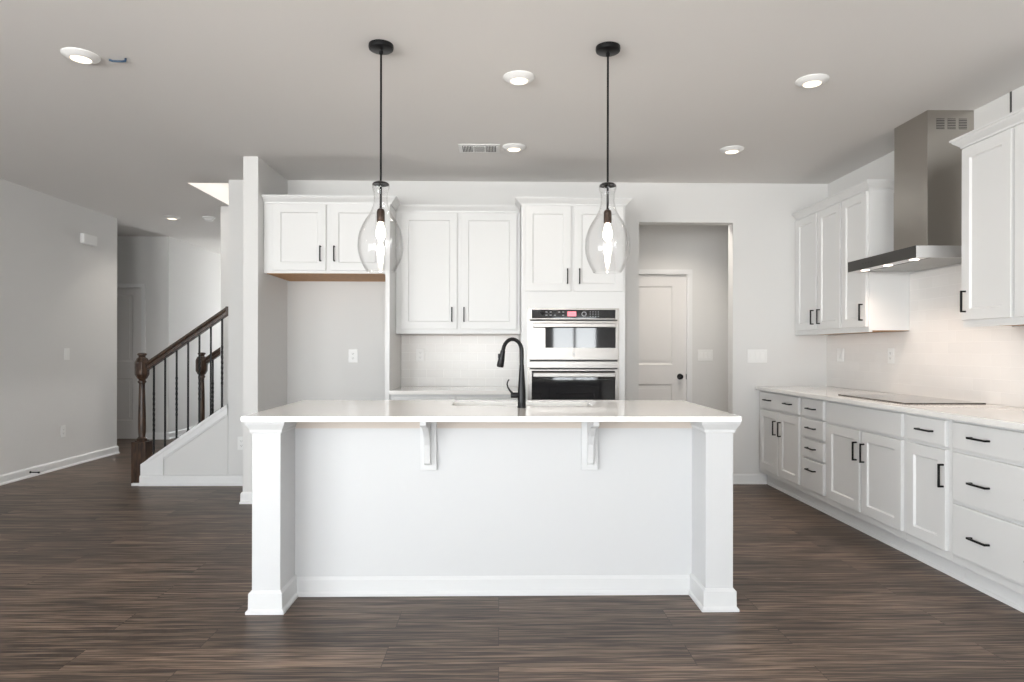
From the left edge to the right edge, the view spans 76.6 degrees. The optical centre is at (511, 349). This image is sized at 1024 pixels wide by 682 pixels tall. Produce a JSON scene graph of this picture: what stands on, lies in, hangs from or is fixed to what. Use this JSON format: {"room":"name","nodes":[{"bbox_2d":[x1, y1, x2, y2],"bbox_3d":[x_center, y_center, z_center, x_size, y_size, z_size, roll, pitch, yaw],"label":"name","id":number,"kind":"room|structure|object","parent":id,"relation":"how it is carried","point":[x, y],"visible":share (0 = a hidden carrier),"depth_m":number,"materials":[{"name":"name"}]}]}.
{"room":"kitchen","nodes":[
{"label":"kitchen","id":0,"kind":"room"},
{"bbox_2d":[0,178,116,474],"bbox_3d":[-4.563,-0.162,2.140,0.120,2.743,10.860,0,0,-1],"label":"wall","id":1,"kind":"structure","parent":0,"point":[58,292],"depth_m":6.46,"materials":[{"name":"white paint"}]},
{"bbox_2d":[0,446,119,485],"bbox_3d":[-4.556,1.163,2.151,0.140,0.092,10.880,0,0,-1],"label":"baseboard","id":2,"kind":"structure","parent":1,"relation":"attached to","point":[22,474],"depth_m":6.52,"materials":[{"name":"white wood"}]},
{"bbox_2d":[60,425,65,437],"bbox_3d":[-4.588,0.831,6.631,0.009,0.120,0.075,0,0,-1],"label":"power outlet","id":3,"kind":"object","parent":1,"relation":"attached to","point":[63,427],"visible":1,"depth_m":6.63,"materials":[{"name":"white plastic"}]},
{"bbox_2d":[64,348,69,359],"bbox_3d":[-4.587,0.043,6.686,0.011,0.120,0.085,0,0,-1],"label":"light switch","id":4,"kind":"object","parent":1,"relation":"attached to","point":[66,350],"visible":1,"depth_m":6.68,"materials":[{"name":"white plastic"}]},
{"bbox_2d":[80,233,96,245],"bbox_3d":[-4.574,-1.190,7.011,0.044,0.110,0.230,0,0,-1],"label":"door chime","id":5,"kind":"object","parent":1,"relation":"attached to","point":[87,239],"visible":1,"depth_m":6.97,"materials":[{"name":"white plastic"}]},
{"bbox_2d":[117,236,172,432],"bbox_3d":[-5.509,-0.164,8.813,1.730,2.743,0.120,0,0,-1],"label":"wall","id":6,"kind":"structure","parent":0,"point":[148,260],"depth_m":8.77,"materials":[{"name":"white paint"}]},
{"bbox_2d":[117,288,140,438],"bbox_3d":[-5.378,0.182,8.757,0.761,2.036,0.091,0,0,-1],"label":"door","id":7,"kind":"structure","parent":6,"relation":"in","point":[128,299],"depth_m":8.77,"materials":[{"name":"white"}]},
{"bbox_2d":[117,284,145,391],"bbox_3d":[-5.381,0.157,8.776,0.870,2.102,0.080,0,0,-1],"label":"trim","id":8,"kind":"structure","parent":6,"relation":"attached to","point":[142,286],"depth_m":8.74,"materials":[{"name":"white wood"}]},
{"bbox_2d":[173,238,220,430],"bbox_3d":[-3.888,-0.161,9.765,1.830,2.743,5.520,0,0,-1],"label":"wall","id":9,"kind":"structure","parent":0,"point":[196,270],"depth_m":9.48,"materials":[{"name":"white paint"}]},
{"bbox_2d":[146,426,194,439],"bbox_3d":[-4.820,1.163,10.627,0.315,0.092,3.760,0,0,-1],"label":"baseboard","id":10,"kind":"structure","parent":9,"relation":"attached to","point":[158,436],"depth_m":8.76,"materials":[{"name":"white wood"}]},
{"bbox_2d":[243,156,287,491],"bbox_3d":[-2.075,-0.157,5.484,0.117,2.743,0.713,0,0,-1],"label":"wall","id":11,"kind":"structure","parent":0,"point":[264,295],"depth_m":5.16,"materials":[{"name":"white paint"}]},
{"bbox_2d":[239,492,251,503],"bbox_3d":[-1.598,1.169,5.483,1.115,0.092,0.733,0,0,-1],"label":"baseboard","id":12,"kind":"structure","parent":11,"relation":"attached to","point":[245,497],"depth_m":5.11,"materials":[{"name":"white wood"}]},
{"bbox_2d":[164,180,827,474],"bbox_3d":[-0.129,-1.432,6.475,6.262,5.300,1.208,0,0,-1],"label":"wall","id":13,"kind":"structure","parent":0,"point":[326,319],"depth_m":5.90,"materials":[{"name":"white paint"}]},
{"bbox_2d":[140,404,227,474],"bbox_3d":[-2.936,0.849,5.866,0.768,0.727,0.154,0,0,-1],"label":"trim","id":14,"kind":"structure","parent":13,"relation":"attached to","point":[154,465],"depth_m":5.79,"materials":[{"name":"white wood"}]},
{"bbox_2d":[139,475,242,485],"bbox_3d":[-2.731,1.167,5.790,1.176,0.092,0.020,0,0,-1],"label":"baseboard","id":15,"kind":"structure","parent":13,"relation":"attached to","point":[144,480],"depth_m":5.78,"materials":[{"name":"white wood"}]},
{"bbox_2d":[238,437,242,449],"bbox_3d":[-2.429,0.839,5.828,0.075,0.120,0.009,0,0,-1],"label":"power outlet","id":16,"kind":"object","parent":13,"relation":"attached to","point":[240,439],"visible":0.66,"depth_m":5.83,"materials":[{"name":"white plastic"}]},
{"bbox_2d":[261,195,400,281],"bbox_3d":[-1.476,-0.930,5.526,1.072,0.626,0.648,0,0,-1],"label":"upper cabinet","id":17,"kind":"object","parent":13,"relation":"attached to","point":[307,237],"visible":0.96,"depth_m":5.24,"materials":[{"name":"white wood"}]},
{"bbox_2d":[349,349,357,362],"bbox_3d":[-1.434,0.054,5.848,0.080,0.120,0.009,0,0,-1],"label":"power outlet","id":18,"kind":"object","parent":13,"relation":"attached to","point":[353,353],"visible":1,"depth_m":5.85,"materials":[{"name":"white plastic"}]},
{"bbox_2d":[396,204,519,333],"bbox_3d":[-0.465,-0.689,5.691,1.060,1.100,0.358,0,0,-1],"label":"upper cabinet","id":19,"kind":"object","parent":13,"relation":"attached to","point":[458,270],"visible":1,"depth_m":5.55,"materials":[{"name":"white wood"}]},
{"bbox_2d":[401,335,518,385],"bbox_3d":[-0.469,0.097,5.867,1.061,0.464,0.010,0,0,-1],"label":"tile backsplash","id":20,"kind":"structure","parent":13,"relation":"attached to","point":[449,360],"depth_m":5.86,"materials":[{"name":"white tile"}]},
{"bbox_2d":[416,349,423,360],"bbox_3d":[-0.829,0.047,5.850,0.072,0.115,0.009,0,0,-1],"label":"power outlet","id":21,"kind":"object","parent":20,"relation":"attached to","point":[419,352],"visible":1,"depth_m":5.85,"materials":[{"name":"white plastic"}]},
{"bbox_2d":[733,474,766,483],"bbox_3d":[2.167,1.177,5.914,0.309,0.092,0.020,0,0,-1],"label":"baseboard","id":22,"kind":"structure","parent":13,"relation":"attached to","point":[737,478],"depth_m":5.91,"materials":[{"name":"white wood"}]},
{"bbox_2d":[747,350,766,362],"bbox_3d":[2.239,0.057,5.919,0.180,0.120,0.011,0,0,-1],"label":"light switch","id":23,"kind":"object","parent":13,"relation":"attached to","point":[753,356],"visible":1,"depth_m":5.92,"materials":[{"name":"white plastic"}]},
{"bbox_2d":[0,0,1023,253],"bbox_3d":[-1.726,-1.668,4.707,9.527,0.280,16.120,0,0,-1],"label":"ceiling","id":24,"kind":"structure","parent":0,"point":[202,86],"depth_m":3.81,"materials":[{"name":"white paint"}]},
{"bbox_2d":[60,47,100,63],"bbox_3d":[-2.235,-1.516,3.363,0.176,0.024,0.176,0,0,-1],"label":"recessed light","id":25,"kind":"object","parent":24,"relation":"in","point":[78,55],"visible":1,"depth_m":3.33,"materials":[{"name":"white plastic"}]},
{"bbox_2d":[109,58,126,62],"bbox_3d":[-2.066,-1.519,3.406,0.103,0.019,0.023,0,0,9],"label":"loose wire","id":26,"kind":"object","parent":24,"relation":"attached to","point":[125,59],"visible":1,"depth_m":3.40,"materials":[{"name":"blue"}]},
{"bbox_2d":[163,215,179,219],"bbox_3d":[-3.920,-1.520,7.478,0.176,0.024,0.176,0,0,-1],"label":"recessed light","id":27,"kind":"object","parent":24,"relation":"in","point":[169,217],"visible":1,"depth_m":7.44,"materials":[{"name":"white plastic"}]},
{"bbox_2d":[202,216,214,221],"bbox_3d":[-3.492,-1.508,7.475,0.136,0.046,0.136,0,0,-1],"label":"smoke detector","id":28,"kind":"object","parent":24,"relation":"attached to","point":[206,218],"visible":1,"depth_m":7.44,"materials":[{"name":"white plastic"}]},
{"bbox_2d":[357,39,403,272],"bbox_3d":[-0.656,-0.959,3.246,0.226,1.134,0.226,0,0,-11],"label":"pendant lamp","id":29,"kind":"object","parent":24,"relation":"hanging from","point":[381,47],"visible":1,"depth_m":3.24,"materials":[{"name":"black metal"}]},
{"bbox_2d":[376,208,385,239],"bbox_3d":[-0.657,-0.629,3.246,0.048,0.160,0.048,0,0,-1],"label":"socket","id":30,"kind":"object","parent":29,"relation":"attached to","point":[380,231],"depth_m":3.23,"materials":[{"name":"brown"}]},
{"bbox_2d":[458,144,499,152],"bbox_3d":[-0.247,-1.518,4.901,0.310,0.014,0.200,0,0,-1],"label":"ceiling vent","id":31,"kind":"object","parent":24,"relation":"in","point":[463,148],"visible":1,"depth_m":4.87,"materials":[{"name":"white metal"}]},
{"bbox_2d":[502,143,525,151],"bbox_3d":[0.015,-1.512,4.866,0.176,0.024,0.176,0,0,-1],"label":"recessed light","id":32,"kind":"object","parent":24,"relation":"in","point":[511,147],"visible":1,"depth_m":4.83,"materials":[{"name":"white plastic"}]},
{"bbox_2d":[503,70,534,84],"bbox_3d":[0.040,-1.512,3.623,0.176,0.024,0.176,0,0,-1],"label":"recessed light","id":33,"kind":"object","parent":24,"relation":"in","point":[517,77],"visible":1,"depth_m":3.59,"materials":[{"name":"white plastic"}]},
{"bbox_2d":[594,41,625,264],"bbox_3d":[0.482,-0.956,3.263,0.226,1.134,0.226,0,0,9],"label":"pendant lamp","id":34,"kind":"object","parent":24,"relation":"hanging from","point":[607,49],"visible":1,"depth_m":3.25,"materials":[{"name":"black metal"}]},
{"bbox_2d":[603,209,611,240],"bbox_3d":[0.481,-0.627,3.263,0.048,0.160,0.048,0,0,-1],"label":"socket","id":35,"kind":"object","parent":34,"relation":"attached to","point":[607,232],"depth_m":3.25,"materials":[{"name":"brown"}]},
{"bbox_2d":[720,145,743,153],"bbox_3d":[1.665,-1.509,4.912,0.176,0.024,0.176,0,0,-1],"label":"recessed light","id":36,"kind":"object","parent":24,"relation":"in","point":[734,149],"visible":1,"depth_m":4.87,"materials":[{"name":"white plastic"}]},
{"bbox_2d":[795,73,828,87],"bbox_3d":[1.691,-1.509,3.656,0.176,0.024,0.176,0,0,-1],"label":"recessed light","id":37,"kind":"object","parent":24,"relation":"in","point":[812,80],"visible":1,"depth_m":3.62,"materials":[{"name":"white plastic"}]},
{"bbox_2d":[0,438,1023,681],"bbox_3d":[-1.732,1.265,4.707,9.527,0.100,16.120,0,0,-1],"label":"floor","id":38,"kind":"structure","parent":0,"point":[104,578],"depth_m":2.95,"materials":[{"name":"brown wood"}]},
{"bbox_2d":[131,306,227,482],"bbox_3d":[-2.983,0.409,5.879,0.859,1.605,0.126,0,0,-1],"label":"stair railing","id":39,"kind":"object","parent":38,"relation":"on","point":[142,449],"visible":0.93,"depth_m":5.86,"materials":[{"name":"brown wood"}]},
{"bbox_2d":[196,347,219,421],"bbox_3d":[-3.249,0.585,6.957,0.286,1.253,0.126,0,0,-1],"label":"stair railing","id":40,"kind":"object","parent":38,"relation":"on","point":[205,361],"visible":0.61,"depth_m":6.93,"materials":[{"name":"brown wood"}]},
{"bbox_2d":[385,204,400,399],"bbox_3d":[-1.013,0.018,5.550,0.035,2.396,0.618,0,0,-1],"label":"panel","id":41,"kind":"object","parent":38,"relation":"on","point":[392,340],"visible":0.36,"depth_m":5.32,"materials":[{"name":"white wood"}]},
{"bbox_2d":[390,395,517,399],"bbox_3d":[-0.465,0.790,5.546,1.060,0.855,0.648,0,0,-1],"label":"base cabinet","id":42,"kind":"object","parent":38,"relation":"on","point":[392,397],"visible":0.09,"depth_m":5.26,"materials":[{"name":"white"}]},
{"bbox_2d":[389,386,517,394],"bbox_3d":[-0.464,0.345,5.548,1.061,0.031,0.643,0,0,-1],"label":"countertop","id":43,"kind":"structure","parent":42,"relation":"on","point":[403,390],"depth_m":5.26,"materials":[{"name":"white stone"}]},
{"bbox_2d":[244,422,740,614],"bbox_3d":[-0.091,0.774,3.456,2.291,0.888,0.926,0,0,-1],"label":"kitchen island","id":44,"kind":"object","parent":38,"relation":"on","point":[340,509],"visible":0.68,"depth_m":3.23,"materials":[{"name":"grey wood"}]},
{"bbox_2d":[241,400,741,421],"bbox_3d":[-0.096,0.317,3.446,2.290,0.025,0.965,0,0,-1],"label":"island countertop","id":45,"kind":"structure","parent":44,"relation":"on","point":[305,410],"depth_m":3.23,"materials":[{"name":"white stone"}]},
{"bbox_2d":[497,337,525,407],"bbox_3d":[-0.014,0.118,3.449,0.191,0.371,0.078,0,0,37],"label":"faucet","id":46,"kind":"object","parent":45,"relation":"on","point":[521,394],"visible":1,"depth_m":3.41,"materials":[{"name":"black metal"}]},
{"bbox_2d":[515,196,631,399],"bbox_3d":[0.493,-0.010,5.565,0.946,2.458,0.648,0,0,-1],"label":"tall cabinet","id":47,"kind":"object","parent":38,"relation":"on","point":[566,261],"visible":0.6,"depth_m":5.28,"materials":[{"name":"white wood"}]},
{"bbox_2d":[528,308,618,399],"bbox_3d":[0.496,0.130,5.514,0.746,0.939,0.594,0,0,-1],"label":"double oven","id":48,"kind":"object","parent":47,"relation":"in","point":[573,353],"visible":0.92,"depth_m":5.27,"materials":[{"name":"silver metal"}]},
{"bbox_2d":[760,390,810,505],"bbox_3d":[2.558,0.792,5.512,0.675,0.862,0.833,0,0,-1],"label":"base cabinet","id":49,"kind":"object","parent":38,"relation":"on","point":[781,416],"visible":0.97,"depth_m":5.44,"materials":[{"name":"white wood"}]},
{"bbox_2d":[802,397,836,518],"bbox_3d":[2.570,0.792,4.899,0.675,0.862,0.390,0,0,-1],"label":"base cabinet","id":50,"kind":"object","parent":38,"relation":"on","point":[814,411],"visible":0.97,"depth_m":4.85,"materials":[{"name":"white wood"}]},
{"bbox_2d":[827,401,918,558],"bbox_3d":[2.583,0.792,4.247,0.675,0.862,0.910,0,0,-1],"label":"base cabinet","id":51,"kind":"object","parent":38,"relation":"on","point":[867,446],"visible":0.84,"depth_m":4.15,"materials":[{"name":"white wood"}]},
{"bbox_2d":[907,413,965,581],"bbox_3d":[2.595,0.792,3.602,0.675,0.862,0.376,0,0,-1],"label":"base cabinet","id":52,"kind":"object","parent":38,"relation":"on","point":[929,438],"visible":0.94,"depth_m":3.56,"materials":[{"name":"white wood"}]},
{"bbox_2d":[952,420,1023,612],"bbox_3d":[2.607,0.792,3.010,0.675,0.862,0.803,0,0,-1],"label":"base cabinet","id":53,"kind":"object","parent":38,"relation":"on","point":[988,461],"visible":0.99,"depth_m":3.13,"materials":[{"name":"white wood"}]},
{"bbox_2d":[755,386,1023,430],"bbox_3d":[2.586,0.345,4.261,0.670,0.030,3.338,0,0,-1],"label":"countertop","id":54,"kind":"structure","parent":53,"relation":"on","point":[1011,417],"depth_m":3.78,"materials":[{"name":"white stone"}]},
{"bbox_2d":[838,394,985,403],"bbox_3d":[2.639,0.327,4.350,0.500,0.006,0.785,0,0,-1],"label":"cooktop","id":55,"kind":"object","parent":54,"relation":"in","point":[897,398],"visible":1,"depth_m":4.24,"materials":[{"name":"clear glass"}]},
{"bbox_2d":[639,225,727,412],"bbox_3d":[2.069,-0.149,6.622,2.097,2.743,1.160,0,0,-1],"label":"wall","id":56,"kind":"structure","parent":0,"point":[703,249],"depth_m":7.08,"materials":[{"name":"white paint"}]},
{"bbox_2d":[639,275,686,400],"bbox_3d":[1.529,0.197,7.073,0.763,2.032,0.091,0,0,-1],"label":"door","id":57,"kind":"structure","parent":56,"relation":"in","point":[662,298],"depth_m":7.09,"materials":[{"name":"white wood"}]},
{"bbox_2d":[639,269,691,402],"bbox_3d":[1.526,0.172,7.091,0.872,2.098,0.080,0,0,-1],"label":"trim","id":58,"kind":"structure","parent":56,"relation":"attached to","point":[688,272],"depth_m":7.06,"materials":[{"name":"white wood"}]},
{"bbox_2d":[698,350,712,360],"bbox_3d":[2.108,0.059,7.077,0.165,0.120,0.011,0,0,-1],"label":"light switch","id":59,"kind":"object","parent":56,"relation":"attached to","point":[703,355],"visible":1,"depth_m":7.08,"materials":[{"name":"white plastic"}]},
{"bbox_2d":[828,85,1023,405],"bbox_3d":[3.040,-0.147,1.400,0.120,2.743,9.080,0,0,-1],"label":"wall","id":60,"kind":"structure","parent":0,"point":[883,167],"depth_m":4.98,"materials":[{"name":"white paint"}]},
{"bbox_2d":[792,193,873,335],"bbox_3d":[2.722,-0.682,5.519,0.352,1.101,0.825,0,0,-1],"label":"upper cabinet","id":61,"kind":"object","parent":60,"relation":"attached to","point":[817,225],"visible":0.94,"depth_m":5.43,"materials":[{"name":"white painted wood"},{"name":"black metal"}]},
{"bbox_2d":[837,179,909,332],"bbox_3d":[2.734,-0.682,4.897,0.352,1.101,0.415,0,0,-1],"label":"upper cabinet","id":62,"kind":"object","parent":60,"relation":"attached to","point":[870,302],"visible":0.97,"depth_m":4.74,"materials":[{"name":"white painted wood"},{"name":"black metal"}]},
{"bbox_2d":[848,110,973,272],"bbox_3d":[2.668,-1.036,4.274,0.510,0.964,0.758,0,0,-1],"label":"range hood","id":63,"kind":"object","parent":60,"relation":"attached to","point":[927,167],"visible":0.9,"depth_m":4.11,"materials":[{"name":"silver metal"}]},
{"bbox_2d":[936,118,944,128],"bbox_3d":[2.712,-1.431,4.105,0.052,0.066,0.001,0,0,-1],"label":"vent grille","id":64,"kind":"object","parent":63,"relation":"attached to","point":[940,122],"depth_m":4.10,"materials":[{"name":"silver metal"}]},
{"bbox_2d":[948,119,955,128],"bbox_3d":[2.784,-1.431,4.106,0.052,0.066,0.002,0,0,-1],"label":"vent grille","id":65,"kind":"object","parent":63,"relation":"attached to","point":[951,122],"depth_m":4.11,"materials":[{"name":"silver metal"}]},
{"bbox_2d":[959,119,966,128],"bbox_3d":[2.856,-1.431,4.107,0.052,0.058,0.001,0,0,-1],"label":"vent grille","id":66,"kind":"object","parent":63,"relation":"attached to","point":[962,122],"depth_m":4.11,"materials":[{"name":"silver metal"}]},
{"bbox_2d":[827,265,1023,407],"bbox_3d":[2.918,-0.110,4.268,0.010,0.881,3.340,0,0,-1],"label":"tile backsplash","id":67,"kind":"structure","parent":60,"relation":"attached to","point":[938,357],"depth_m":4.44,"materials":[{"name":"white tile"}]},
{"bbox_2d":[837,348,843,361],"bbox_3d":[2.879,0.044,5.688,0.011,0.118,0.110,0,0,-1],"label":"light switch","id":68,"kind":"object","parent":67,"relation":"attached to","point":[840,351],"visible":1,"depth_m":5.69,"materials":[{"name":"white plastic"}]},
{"bbox_2d":[888,348,893,362],"bbox_3d":[2.895,0.044,4.958,0.009,0.118,0.078,0,0,-1],"label":"power outlet","id":69,"kind":"object","parent":67,"relation":"attached to","point":[890,350],"visible":1,"depth_m":4.95,"materials":[{"name":"white plastic"}]},
{"bbox_2d":[949,107,1023,326],"bbox_3d":[2.764,-0.682,3.409,0.352,1.101,0.848,0,0,-1],"label":"upper cabinet","id":70,"kind":"object","parent":60,"relation":"attached to","point":[992,293],"visible":1,"depth_m":3.54,"materials":[{"name":"white painted wood"},{"name":"black metal"}]},
{"bbox_2d":[1010,91,1011,112],"bbox_3d":[2.932,-1.382,3.813,0.006,0.272,0.009,0,0,-1],"label":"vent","id":71,"kind":"structure","parent":60,"relation":"attached to","point":[1011,91],"depth_m":3.81,"materials":[{"name":"grey metal"}]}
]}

